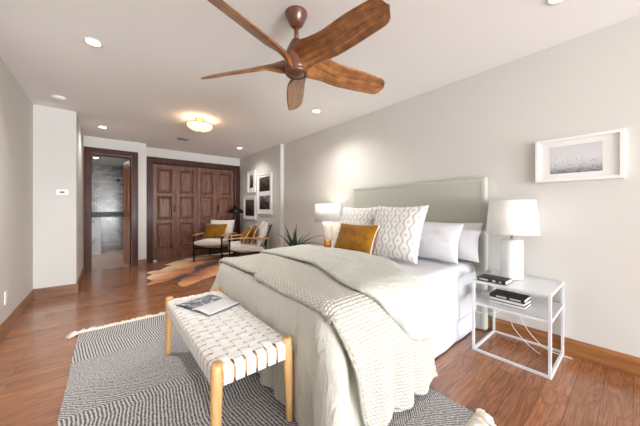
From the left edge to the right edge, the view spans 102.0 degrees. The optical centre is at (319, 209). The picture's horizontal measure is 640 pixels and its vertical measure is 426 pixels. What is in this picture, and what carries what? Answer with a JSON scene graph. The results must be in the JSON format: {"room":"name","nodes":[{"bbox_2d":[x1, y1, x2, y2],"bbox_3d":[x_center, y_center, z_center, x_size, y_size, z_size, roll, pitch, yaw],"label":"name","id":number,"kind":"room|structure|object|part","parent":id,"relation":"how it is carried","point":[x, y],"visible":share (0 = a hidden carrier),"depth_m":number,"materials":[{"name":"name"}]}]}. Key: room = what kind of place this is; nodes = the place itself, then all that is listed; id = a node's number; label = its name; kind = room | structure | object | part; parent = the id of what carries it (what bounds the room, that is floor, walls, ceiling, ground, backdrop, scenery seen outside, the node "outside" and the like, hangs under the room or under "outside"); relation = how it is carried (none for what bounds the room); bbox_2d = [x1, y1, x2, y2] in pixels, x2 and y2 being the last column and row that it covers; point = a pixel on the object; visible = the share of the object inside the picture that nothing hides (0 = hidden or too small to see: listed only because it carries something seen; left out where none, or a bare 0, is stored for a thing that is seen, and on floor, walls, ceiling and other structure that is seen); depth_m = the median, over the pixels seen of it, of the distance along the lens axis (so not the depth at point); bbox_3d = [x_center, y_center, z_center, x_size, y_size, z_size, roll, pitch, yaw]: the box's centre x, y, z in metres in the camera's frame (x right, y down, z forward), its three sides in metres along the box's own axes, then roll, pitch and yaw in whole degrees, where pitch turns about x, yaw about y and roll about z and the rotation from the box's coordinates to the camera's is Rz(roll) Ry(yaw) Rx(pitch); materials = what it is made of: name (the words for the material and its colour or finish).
{"room":"bedroom","nodes":[
{"label":"bedroom","id":0,"kind":"room"},
{"bbox_2d":[0,57,32,324],"bbox_3d":[0.106,-0.095,-1.353,0.120,2.500,12.020,0,0,-40],"label":"wall","id":1,"kind":"structure","parent":0,"point":[16,109],"depth_m":2.64,"materials":[{"name":"paint"}]},
{"bbox_2d":[4,290,7,304],"bbox_3d":[-2.914,0.820,2.404,0.010,0.120,0.074,0,0,-40],"label":"wall outlet","id":2,"kind":"object","parent":1,"relation":"attached to","point":[6,291],"visible":1,"depth_m":2.40,"materials":[{"name":"white plastic"}]},
{"bbox_2d":[0,289,34,342],"bbox_3d":[0.121,1.090,-1.262,0.018,0.130,11.900,0,0,-40],"label":"baseboard","id":3,"kind":"structure","parent":1,"relation":"attached to","point":[11,320],"depth_m":2.62,"materials":[{"name":"brown wood"}]},
{"bbox_2d":[33,104,83,288],"bbox_3d":[-4.082,-0.095,4.034,0.525,2.500,1.620,0,0,-40],"label":"wall","id":4,"kind":"structure","parent":0,"point":[58,137],"depth_m":3.46,"materials":[{"name":"paint"}]},
{"bbox_2d":[34,284,75,298],"bbox_3d":[-3.514,1.090,3.441,0.405,0.130,0.018,0,0,-40],"label":"baseboard","id":5,"kind":"structure","parent":4,"relation":"attached to","point":[53,291],"depth_m":3.43,"materials":[{"name":"brown wood"}]},
{"bbox_2d":[56,189,68,194],"bbox_3d":[-3.462,-0.227,3.480,0.124,0.080,0.024,0,0,-40],"label":"thermostat","id":6,"kind":"object","parent":4,"relation":"attached to","point":[58,191],"visible":1,"depth_m":3.47,"materials":[{"name":"white plastic"}]},
{"bbox_2d":[76,266,84,292],"bbox_3d":[-3.823,1.090,4.146,0.018,0.130,1.498,0,0,-40],"label":"baseboard","id":7,"kind":"structure","parent":4,"relation":"attached to","point":[78,284],"depth_m":3.91,"materials":[{"name":"brown wood"}]},
{"bbox_2d":[92,217,101,254],"bbox_3d":[-6.066,0.685,6.416,1.020,0.940,0.160,0,0,-40],"label":"wall","id":8,"kind":"structure","parent":0,"point":[96,222],"depth_m":6.63,"materials":[{"name":"white paint"}]},
{"bbox_2d":[92,163,122,250],"bbox_3d":[-5.987,-0.095,7.246,2.200,2.500,0.100,0,0,-40],"label":"wall","id":9,"kind":"structure","parent":0,"point":[107,193],"depth_m":7.26,"materials":[{"name":"grey tile"}]},
{"bbox_2d":[92,212,122,216],"bbox_3d":[-5.984,0.145,7.243,2.200,0.140,0.110,0,0,-40],"label":"trim","id":10,"kind":"structure","parent":9,"relation":"attached to","point":[94,214],"depth_m":7.22,"materials":[{"name":"tile"}]},
{"bbox_2d":[92,155,129,165],"bbox_3d":[-5.255,-1.355,6.360,2.200,0.220,2.700,0,0,-40],"label":"ceiling","id":11,"kind":"structure","parent":0,"point":[102,160],"depth_m":6.62,"materials":[{"name":"paint"}]},
{"bbox_2d":[84,136,145,266],"bbox_3d":[-4.053,-0.095,5.161,0.955,2.500,0.320,0,0,-40],"label":"wall","id":12,"kind":"structure","parent":0,"point":[96,142],"depth_m":5.27,"materials":[{"name":"paint"}]},
{"bbox_2d":[84,146,137,271],"bbox_3d":[-4.032,0.005,5.029,0.810,2.300,0.169,0,0,-40],"label":"trim","id":13,"kind":"structure","parent":12,"relation":"attached to","point":[88,151],"depth_m":4.87,"materials":[{"name":"brown wood"}]},
{"bbox_2d":[120,160,129,264],"bbox_3d":[-4.094,0.069,5.458,0.580,2.148,0.116,0,0,42],"label":"bathroom door","id":14,"kind":"structure","parent":12,"relation":"in","point":[126,166],"depth_m":5.46,"materials":[{"name":"brown wood"}]},
{"bbox_2d":[138,259,145,265],"bbox_3d":[-3.631,1.090,5.290,0.140,0.130,0.018,0,0,-40],"label":"baseboard","id":15,"kind":"structure","parent":12,"relation":"attached to","point":[142,262],"depth_m":5.29,"materials":[{"name":"brown wood"}]},
{"bbox_2d":[146,147,239,262],"bbox_3d":[-3.021,-0.095,6.286,2.190,2.500,0.100,0,0,-40],"label":"wall","id":16,"kind":"structure","parent":0,"point":[152,152],"depth_m":6.09,"materials":[{"name":"paint"}]},
{"bbox_2d":[153,164,175,259],"bbox_3d":[-3.513,0.068,5.859,0.448,2.135,0.082,0,0,-40],"label":"door","id":17,"kind":"structure","parent":16,"relation":"in","point":[164,176],"depth_m":5.86,"materials":[{"name":"brown wood"}]},
{"bbox_3d":[-3.518,-0.640,5.866,0.298,0.550,0.024,0,0,-40],"label":"raised panel","id":18,"kind":"part","parent":17,"relation":"part of","materials":[{"name":"brown wood"}]},
{"bbox_3d":[-3.518,-0.030,5.866,0.298,0.530,0.024,0,0,-40],"label":"raised panel","id":19,"kind":"part","parent":17,"relation":"part of","materials":[{"name":"brown wood"}]},
{"bbox_3d":[-3.518,0.615,5.866,0.298,0.600,0.024,0,0,-40],"label":"raised panel","id":20,"kind":"part","parent":17,"relation":"part of","materials":[{"name":"brown wood"}]},
{"bbox_2d":[176,166,196,257],"bbox_3d":[-3.175,0.068,6.162,0.448,2.135,0.044,0,0,-40],"label":"door","id":21,"kind":"structure","parent":16,"relation":"in","point":[186,177],"depth_m":6.14,"materials":[{"name":"brown wood"}]},
{"bbox_3d":[-3.169,-0.640,6.155,0.298,0.550,0.024,0,0,-40],"label":"raised panel","id":22,"kind":"part","parent":21,"relation":"part of","materials":[{"name":"brown wood"}]},
{"bbox_3d":[-3.169,-0.030,6.155,0.298,0.530,0.024,0,0,-40],"label":"raised panel","id":23,"kind":"part","parent":21,"relation":"part of","materials":[{"name":"brown wood"}]},
{"bbox_3d":[-3.169,0.615,6.155,0.298,0.600,0.024,0,0,-40],"label":"raised panel","id":24,"kind":"part","parent":21,"relation":"part of","materials":[{"name":"brown wood"}]},
{"bbox_2d":[147,156,239,262],"bbox_3d":[-2.979,0.005,6.302,2.075,2.300,0.149,0,0,-40],"label":"trim","id":25,"kind":"structure","parent":16,"relation":"attached to","point":[150,160],"depth_m":5.89,"materials":[{"name":"brown wood"}]},
{"bbox_2d":[197,168,215,255],"bbox_3d":[-2.825,0.068,6.452,0.448,2.135,0.044,0,0,-40],"label":"door","id":26,"kind":"structure","parent":16,"relation":"in","point":[206,178],"depth_m":6.42,"materials":[{"name":"brown wood"}]},
{"bbox_3d":[-2.819,0.615,6.444,0.298,0.600,0.024,0,0,-40],"label":"raised panel","id":27,"kind":"part","parent":26,"relation":"part of","materials":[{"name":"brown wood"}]},
{"bbox_3d":[-2.819,-0.640,6.444,0.298,0.550,0.024,0,0,-40],"label":"raised panel","id":28,"kind":"part","parent":26,"relation":"part of","materials":[{"name":"brown wood"}]},
{"bbox_3d":[-2.819,-0.030,6.444,0.298,0.530,0.024,0,0,-40],"label":"raised panel","id":29,"kind":"part","parent":26,"relation":"part of","materials":[{"name":"brown wood"}]},
{"bbox_2d":[216,170,233,253],"bbox_3d":[-2.463,0.068,6.726,0.448,2.135,0.082,0,0,-40],"label":"door","id":30,"kind":"structure","parent":16,"relation":"in","point":[224,179],"depth_m":6.72,"materials":[{"name":"brown wood"}]},
{"bbox_3d":[-2.469,-0.640,6.733,0.298,0.550,0.024,0,0,-40],"label":"raised panel","id":31,"kind":"part","parent":30,"relation":"part of","materials":[{"name":"brown wood"}]},
{"bbox_3d":[-2.469,-0.030,6.733,0.298,0.530,0.024,0,0,-40],"label":"raised panel","id":32,"kind":"part","parent":30,"relation":"part of","materials":[{"name":"brown wood"}]},
{"bbox_2d":[240,144,283,249],"bbox_3d":[-1.462,-0.095,6.264,0.195,2.500,2.280,0,0,-40],"label":"wall","id":33,"kind":"structure","parent":0,"point":[271,159],"depth_m":5.65,"materials":[{"name":"paint"}]},
{"bbox_2d":[244,196,255,219],"bbox_3d":[-1.744,-0.030,6.427,0.029,0.560,0.690,0,0,-40],"label":"framed picture","id":34,"kind":"object","parent":33,"relation":"attached to","point":[249,202],"visible":1,"depth_m":6.39},
{"bbox_2d":[246,199,253,215],"bbox_3d":[-1.744,-0.035,6.426,0.001,0.400,0.490,0,0,-40],"label":"print","id":35,"kind":"object","parent":34,"relation":"attached to","point":[249,203],"depth_m":6.39},
{"bbox_2d":[247,170,255,192],"bbox_3d":[-1.675,-0.675,6.343,0.029,0.540,0.423,0,0,-40],"label":"framed picture","id":36,"kind":"object","parent":33,"relation":"attached to","point":[251,175],"visible":1,"depth_m":6.35},
{"bbox_2d":[250,175,252,187],"bbox_3d":[-1.674,-0.680,6.341,0.001,0.310,0.190,0,0,-40],"label":"print","id":37,"kind":"object","parent":36,"relation":"attached to","point":[251,176],"depth_m":6.35},
{"bbox_2d":[257,172,271,213],"bbox_3d":[-1.253,-0.345,5.833,0.029,0.910,0.690,0,0,-40],"label":"framed picture","id":38,"kind":"object","parent":33,"relation":"attached to","point":[264,181],"visible":1,"depth_m":5.83},
{"bbox_2d":[259,195,269,208],"bbox_3d":[-1.254,-0.150,5.833,0.001,0.310,0.490,0,0,-40],"label":"print","id":39,"kind":"object","parent":38,"relation":"attached to","point":[264,201],"depth_m":5.83},
{"bbox_2d":[259,176,269,191],"bbox_3d":[-1.254,-0.565,5.833,0.001,0.320,0.490,0,0,-40],"label":"print","id":40,"kind":"object","parent":38,"relation":"attached to","point":[264,182],"depth_m":5.83},
{"bbox_2d":[0,0,639,158],"bbox_3d":[0.887,-1.405,0.590,3.800,0.120,14.020,0,0,-40],"label":"ceiling","id":41,"kind":"structure","parent":0,"point":[144,83],"depth_m":2.28,"materials":[{"name":"paint"}]},
{"bbox_2d":[51,95,65,100],"bbox_3d":[-3.128,-1.328,3.105,0.128,0.034,0.128,0,0,-40],"label":"smoke detector","id":42,"kind":"object","parent":41,"relation":"attached to","point":[56,97],"visible":1,"depth_m":3.08,"materials":[{"name":"white plastic"}]},
{"bbox_2d":[82,37,102,47],"bbox_3d":[-1.826,-1.342,2.084,0.128,0.006,0.128,0,0,-40],"label":"recessed light","id":43,"kind":"object","parent":41,"relation":"in","point":[90,41],"visible":1,"depth_m":2.08,"materials":[{"name":"white plastic"}]},
{"bbox_2d":[185,117,213,132],"bbox_3d":[-1.792,-1.242,3.864,0.394,0.205,0.394,0,0,-40],"label":"ceiling lamp","id":44,"kind":"object","parent":41,"relation":"attached to","point":[198,124],"visible":1,"depth_m":3.77,"materials":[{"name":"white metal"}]},
{"bbox_3d":[-1.792,-1.211,3.864,0.360,0.100,0.360,0,0,-40],"label":"lamp shade","id":45,"kind":"part","parent":44,"relation":"part of","materials":[{"name":"beige glass"}]},
{"bbox_2d":[201,0,390,110],"bbox_3d":[-0.119,-1.134,1.745,1.400,0.422,1.356,0,0,-40],"label":"ceiling fan","id":46,"kind":"object","parent":41,"relation":"hanging from","point":[309,57],"visible":1,"depth_m":1.67,"materials":[{"name":"brown wood"}]},
{"bbox_3d":[-0.543,-1.005,1.864,0.692,0.154,0.153,0,0,10],"label":"blade","id":47,"kind":"part","parent":46,"relation":"part of","materials":[{"name":"brown wood"}]},
{"bbox_3d":[-0.358,-1.005,1.446,0.153,0.154,0.692,0,0,28],"label":"blade","id":48,"kind":"part","parent":46,"relation":"part of","materials":[{"name":"brown wood"}]},
{"bbox_3d":[-0.203,-1.005,2.170,0.153,0.154,0.692,0,0,-8],"label":"blade","id":49,"kind":"part","parent":46,"relation":"part of","materials":[{"name":"brown wood"}]},
{"bbox_3d":[0.097,-1.005,1.493,0.153,0.154,0.692,0,0,-44],"label":"blade","id":50,"kind":"part","parent":46,"relation":"part of","materials":[{"name":"brown wood"}]},
{"bbox_3d":[0.193,-1.005,1.940,0.692,0.154,0.153,0,0,-26],"label":"blade","id":51,"kind":"part","parent":46,"relation":"part of","materials":[{"name":"brown wood"}]},
{"bbox_2d":[546,0,564,4],"bbox_3d":[1.513,-1.342,1.639,0.128,0.006,0.128,0,0,-40],"label":"recessed light","id":52,"kind":"object","parent":41,"relation":"in","point":[548,2],"visible":1,"depth_m":1.67,"materials":[{"name":"white plastic"}]},
{"bbox_2d":[0,249,639,425],"bbox_3d":[-0.073,1.204,1.548,4.060,0.101,16.720,0,0,-40],"label":"floor","id":53,"kind":"structure","parent":0,"point":[36,356],"depth_m":1.88,"materials":[{"name":"brown wood"}]},
{"bbox_2d":[147,256,227,286],"bbox_3d":[-2.340,1.151,5.134,1.862,0.006,2.471,0,0,6],"label":"cowhide rug","id":54,"kind":"object","parent":53,"relation":"on","point":[189,272],"visible":0.89,"depth_m":4.77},
{"bbox_2d":[192,220,236,261],"bbox_3d":[-2.404,0.704,6.011,0.686,0.888,0.851,0,0,5],"label":"armchair","id":55,"kind":"object","parent":54,"relation":"on","point":[211,243],"visible":0.78,"depth_m":5.71,"materials":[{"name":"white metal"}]},
{"bbox_3d":[-2.751,0.847,5.654,0.028,0.600,0.028,0,0,5],"label":"leg","id":56,"kind":"part","parent":55,"relation":"part of","materials":[{"name":"black metal"}]},
{"bbox_3d":[-2.408,0.852,5.965,0.654,0.030,0.704,0,0,5],"label":"seat frame","id":57,"kind":"part","parent":55,"relation":"part of","materials":[{"name":"black metal"}]},
{"bbox_2d":[194,238,232,247],"bbox_3d":[-2.409,0.770,5.945,0.610,0.234,0.680,0,0,5],"label":"seat cushion","id":58,"kind":"object","parent":55,"relation":"on","point":[210,242],"depth_m":5.64,"materials":[{"name":"fabric"}]},
{"bbox_2d":[202,224,227,238],"bbox_3d":[-2.458,0.519,6.079,0.530,0.347,0.214,0,0,5],"label":"cushion","id":59,"kind":"object","parent":55,"relation":"on","point":[212,230],"visible":0.82,"depth_m":6.02,"materials":[{"name":"yellow fabric"}]},
{"bbox_3d":[-2.123,0.847,5.599,0.028,0.600,0.028,0,0,5],"label":"leg","id":60,"kind":"part","parent":55,"relation":"part of","materials":[{"name":"black metal"}]},
{"bbox_2d":[210,220,234,238],"bbox_3d":[-2.382,0.502,6.250,0.600,0.484,0.259,0,0,5],"label":"cushion","id":61,"kind":"object","parent":55,"relation":"on","point":[231,223],"depth_m":6.23,"materials":[{"name":"fabric"}]},
{"bbox_2d":[227,221,271,256],"bbox_3d":[-1.452,0.704,5.331,0.851,0.888,0.686,0,0,-19],"label":"armchair","id":62,"kind":"object","parent":54,"relation":"on","point":[256,247],"visible":0.84,"depth_m":5.10,"materials":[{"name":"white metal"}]},
{"bbox_3d":[-1.495,0.852,5.316,0.704,0.030,0.654,0,0,-19],"label":"seat frame","id":63,"kind":"part","parent":62,"relation":"part of","materials":[{"name":"black metal"}]},
{"bbox_2d":[240,226,251,244],"bbox_3d":[-1.508,0.522,5.280,0.221,0.341,0.530,0,0,-19],"label":"cushion","id":64,"kind":"object","parent":62,"relation":"on","point":[247,232],"visible":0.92,"depth_m":5.08,"materials":[{"name":"gold fabric"}]},
{"bbox_2d":[228,241,264,252],"bbox_3d":[-1.514,0.770,5.310,0.680,0.234,0.610,0,0,-19],"label":"seat cushion","id":65,"kind":"object","parent":62,"relation":"on","point":[255,247],"depth_m":5.06,"materials":[{"name":"fabric"}]},
{"bbox_3d":[-1.388,0.568,5.020,0.770,0.046,0.056,0,0,-19],"label":"armrest","id":66,"kind":"part","parent":62,"relation":"part of","materials":[{"name":"brown wood"}]},
{"bbox_2d":[248,224,258,243],"bbox_3d":[-1.382,0.511,5.356,0.198,0.364,0.534,0,0,-18],"label":"cushion","id":67,"kind":"object","parent":62,"relation":"on","point":[255,229],"visible":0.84,"depth_m":5.15,"materials":[{"name":"yellow fabric"}]},
{"bbox_2d":[255,221,267,246],"bbox_3d":[-1.225,0.502,5.410,0.259,0.484,0.600,0,0,-19],"label":"cushion","id":68,"kind":"object","parent":62,"relation":"on","point":[263,227],"depth_m":5.15,"materials":[{"name":"fabric"}]},
{"bbox_2d":[228,205,243,254],"bbox_3d":[-2.143,0.525,6.596,0.380,1.260,0.380,0,0,-40],"label":"floor lamp","id":69,"kind":"object","parent":53,"relation":"on","point":[235,209],"visible":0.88,"depth_m":6.50,"materials":[{"name":"black metal"}]},
{"bbox_3d":[-2.143,-0.005,6.596,0.380,0.200,0.380,0,0,-40],"label":"lamp shade","id":70,"kind":"part","parent":69,"relation":"part of","materials":[{"name":"black metal"}]},
{"bbox_2d":[57,310,495,425],"bbox_3d":[-0.684,1.138,1.913,1.953,0.035,2.988,0,0,-40],"label":"area rug","id":71,"kind":"object","parent":53,"relation":"on","point":[121,373],"visible":0.52,"depth_m":1.60,"materials":[{"name":"fabric"}]},
{"bbox_2d":[165,287,292,425],"bbox_3d":[-0.683,0.919,1.725,0.431,0.448,1.191,0,0,-40],"label":"bench","id":72,"kind":"object","parent":71,"relation":"on","point":[217,371],"visible":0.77,"depth_m":1.39,"materials":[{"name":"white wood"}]},
{"bbox_3d":[-1.188,0.919,2.043,0.058,0.448,0.058,0,0,-40],"label":"leg","id":73,"kind":"part","parent":72,"relation":"part of","materials":[{"name":"brown wood"}]},
{"bbox_2d":[176,294,239,315],"bbox_3d":[-0.831,0.697,1.921,0.390,0.018,0.264,0,0,30],"label":"open magazine","id":74,"kind":"object","parent":72,"relation":"on","point":[207,304],"visible":1,"depth_m":1.89,"materials":[{"name":"grey paper"}]},
{"bbox_3d":[-0.466,0.919,1.169,0.058,0.448,0.058,0,0,-40],"label":"leg","id":75,"kind":"part","parent":72,"relation":"part of","materials":[{"name":"brown wood"}]},
{"bbox_3d":[-0.683,0.755,1.725,0.402,0.068,1.162,0,0,-40],"label":"frame","id":76,"kind":"part","parent":72,"relation":"part of","materials":[{"name":"brown wood"}]},
{"bbox_3d":[-0.683,0.753,1.725,0.417,0.088,1.177,0,0,-40],"label":"woven seat","id":77,"kind":"part","parent":72,"relation":"part of","materials":[{"name":"white leather"}]},
{"bbox_3d":[-0.178,0.919,1.407,0.058,0.448,0.058,0,0,-40],"label":"leg","id":78,"kind":"part","parent":72,"relation":"part of","materials":[{"name":"brown wood"}]},
{"bbox_2d":[277,225,321,245],"bbox_3d":[-0.313,0.700,4.338,0.535,0.910,0.842,0,0,-40],"label":"agave","id":79,"kind":"object","parent":53,"relation":"on","point":[294,242],"visible":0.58,"depth_m":4.39,"materials":[{"name":"plant"}]},
{"bbox_2d":[354,177,487,358],"bbox_3d":[0.335,0.422,2.527,1.935,1.465,1.700,0,0,-40],"label":"bed","id":80,"kind":"object","parent":53,"relation":"on","point":[465,200],"visible":0.22,"depth_m":2.63,"materials":[{"name":"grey fabric"}]},
{"bbox_2d":[206,244,444,425],"bbox_3d":[-0.107,0.767,2.170,1.260,0.732,1.918,0,0,-40],"label":"duvet","id":81,"kind":"object","parent":80,"relation":"on","point":[325,388],"visible":0.65,"depth_m":1.52,"materials":[{"name":"fabric"}]},
{"bbox_2d":[219,253,437,425],"bbox_3d":[-0.122,0.781,2.124,0.877,0.675,1.859,0,0,-40],"label":"knitted throw","id":82,"kind":"object","parent":81,"relation":"on","point":[390,367],"visible":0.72,"depth_m":1.43,"materials":[{"name":"beige fabric"}]},
{"bbox_2d":[380,256,476,339],"bbox_3d":[0.504,0.740,2.687,1.301,0.498,1.596,0,0,-40],"label":"sheet","id":83,"kind":"object","parent":80,"relation":"on","point":[451,282],"visible":0.2,"depth_m":2.23,"materials":[{"name":"white fabric"}]},
{"bbox_2d":[331,207,377,247],"bbox_3d":[0.412,0.227,3.104,0.274,0.515,0.580,0,0,-40],"label":"throw cushion","id":84,"kind":"object","parent":83,"relation":"on","point":[357,216],"visible":0.52,"depth_m":3.04,"materials":[{"name":"fabric"}]},
{"bbox_2d":[334,223,379,253],"bbox_3d":[0.367,0.323,2.768,0.189,0.332,0.557,0,0,-37],"label":"lumbar cushion","id":85,"kind":"object","parent":83,"relation":"on","point":[353,237],"visible":0.7,"depth_m":2.68,"materials":[{"name":"gold fabric"}]},
{"bbox_2d":[371,205,428,263],"bbox_3d":[0.743,0.223,2.560,0.267,0.522,0.590,0,0,-37],"label":"throw cushion","id":86,"kind":"object","parent":83,"relation":"on","point":[398,235],"visible":0.84,"depth_m":2.44,"materials":[{"name":"fabric"}]},
{"bbox_2d":[418,223,463,263],"bbox_3d":[1.045,0.309,2.602,0.208,0.350,0.708,0,0,-36],"label":"bed pillow","id":87,"kind":"object","parent":83,"relation":"on","point":[437,241],"visible":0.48,"depth_m":2.42,"materials":[{"name":"white fabric"}]},
{"bbox_2d":[424,221,482,262],"bbox_3d":[1.257,0.306,2.647,0.194,0.356,0.705,0,0,-43],"label":"bed pillow","id":88,"kind":"object","parent":83,"relation":"on","point":[470,233],"visible":0.44,"depth_m":2.42,"materials":[{"name":"white fabric"}]},
{"bbox_2d":[472,271,563,379],"bbox_3d":[1.603,0.868,2.103,0.508,0.574,0.494,0,0,-40],"label":"nightstand","id":89,"kind":"object","parent":53,"relation":"on","point":[541,310],"visible":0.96,"depth_m":2.00,"materials":[{"name":"white metal"}]},
{"bbox_2d":[477,274,511,284],"bbox_3d":[1.410,0.566,2.092,0.141,0.030,0.200,0,0,-36],"label":"book","id":90,"kind":"object","parent":89,"relation":"on","point":[484,277],"visible":1,"depth_m":2.06,"materials":[{"name":"black paper"}]},
{"bbox_2d":[490,299,531,310],"bbox_3d":[1.526,0.747,2.078,0.170,0.024,0.235,0,0,-38],"label":"book","id":91,"kind":"object","parent":89,"relation":"on","point":[491,300],"visible":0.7,"depth_m":2.01,"materials":[{"name":"white paper"}]},
{"bbox_2d":[490,296,530,306],"bbox_3d":[1.526,0.722,2.078,0.165,0.024,0.230,0,0,-37],"label":"book","id":92,"kind":"object","parent":91,"relation":"on","point":[491,297],"visible":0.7,"depth_m":2.01,"materials":[{"name":"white paper"}]},
{"bbox_2d":[490,289,529,303],"bbox_3d":[1.521,0.695,2.076,0.166,0.028,0.230,0,0,-39],"label":"book","id":93,"kind":"object","parent":92,"relation":"on","point":[502,294],"visible":1,"depth_m":2.04,"materials":[{"name":"black paper"}]},
{"bbox_2d":[486,200,539,279],"bbox_3d":[1.618,0.254,2.187,0.370,0.655,0.370,0,0,-40],"label":"table lamp","id":94,"kind":"object","parent":89,"relation":"on","point":[504,217],"visible":0.98,"depth_m":2.11,"materials":[{"name":"white ceramic"}]},
{"bbox_3d":[1.618,0.066,2.187,0.370,0.280,0.370,0,0,-40],"label":"lamp shade","id":95,"kind":"part","parent":94,"relation":"part of","materials":[{"name":"fabric"}]},
{"bbox_2d":[478,272,559,293],"bbox_3d":[1.603,0.590,2.103,0.472,0.012,0.458,0,0,-40],"label":"shelf","id":96,"kind":"object","parent":89,"relation":"attached to","point":[532,285],"depth_m":1.98,"materials":[{"name":"white metal"}]},
{"bbox_2d":[474,290,563,322],"bbox_3d":[1.603,0.768,2.103,0.507,0.018,0.493,0,0,-40],"label":"shelf","id":97,"kind":"object","parent":89,"relation":"attached to","point":[538,311],"depth_m":1.98,"materials":[{"name":"white metal"}]},
{"bbox_2d":[516,292,571,358],"bbox_3d":[1.829,0.883,2.143,0.050,0.537,0.376,0,0,-28],"label":"power cable","id":98,"kind":"object","parent":89,"relation":"hanging from","point":[516,292],"visible":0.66,"depth_m":2.17,"materials":[{"name":"white plastic"}]},
{"bbox_2d":[511,322,539,353],"bbox_3d":[1.740,1.084,2.196,0.012,0.141,0.280,0,0,-6],"label":"power cable","id":99,"kind":"object","parent":53,"relation":"on","point":[511,322],"visible":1,"depth_m":2.20,"materials":[{"name":"white plastic"}]},
{"bbox_3d":[0.081,0.875,3.984,0.420,0.560,0.580,0,0,-40],"label":"side table","id":100,"kind":"object","parent":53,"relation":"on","visible":0},
{"bbox_2d":[314,204,340,247],"bbox_3d":[0.118,0.258,3.970,0.410,0.675,0.410,0,0,-40],"label":"table lamp","id":101,"kind":"object","parent":100,"relation":"on","point":[327,214],"visible":0.93,"depth_m":3.83,"materials":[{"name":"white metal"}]},
{"bbox_3d":[0.118,0.053,3.970,0.410,0.265,0.410,0,0,-40],"label":"lamp shade","id":102,"kind":"part","parent":101,"relation":"part of","materials":[{"name":"fabric"}]},
{"bbox_2d":[284,14,639,357],"bbox_3d":[3.032,-0.095,0.884,0.120,2.500,11.740,0,0,-40],"label":"wall","id":103,"kind":"structure","parent":0,"point":[489,123],"depth_m":2.22,"materials":[{"name":"paint"}]},
{"bbox_2d":[487,316,639,377],"bbox_3d":[2.940,1.090,0.886,0.018,0.130,11.620,0,0,-40],"label":"baseboard","id":104,"kind":"structure","parent":103,"relation":"attached to","point":[622,362],"depth_m":2.01,"materials":[{"name":"brown wood"}]},
{"bbox_2d":[535,128,624,182],"bbox_3d":[1.995,-0.397,2.020,0.029,0.347,0.493,0,0,-40],"label":"framed picture","id":105,"kind":"object","parent":103,"relation":"attached to","point":[599,155],"visible":1,"depth_m":2.00},
{"bbox_2d":[550,141,602,173],"bbox_3d":[1.991,-0.396,2.023,0.001,0.218,0.292,0,0,-40],"label":"print","id":106,"kind":"object","parent":105,"relation":"attached to","point":[584,157],"depth_m":2.01}
]}

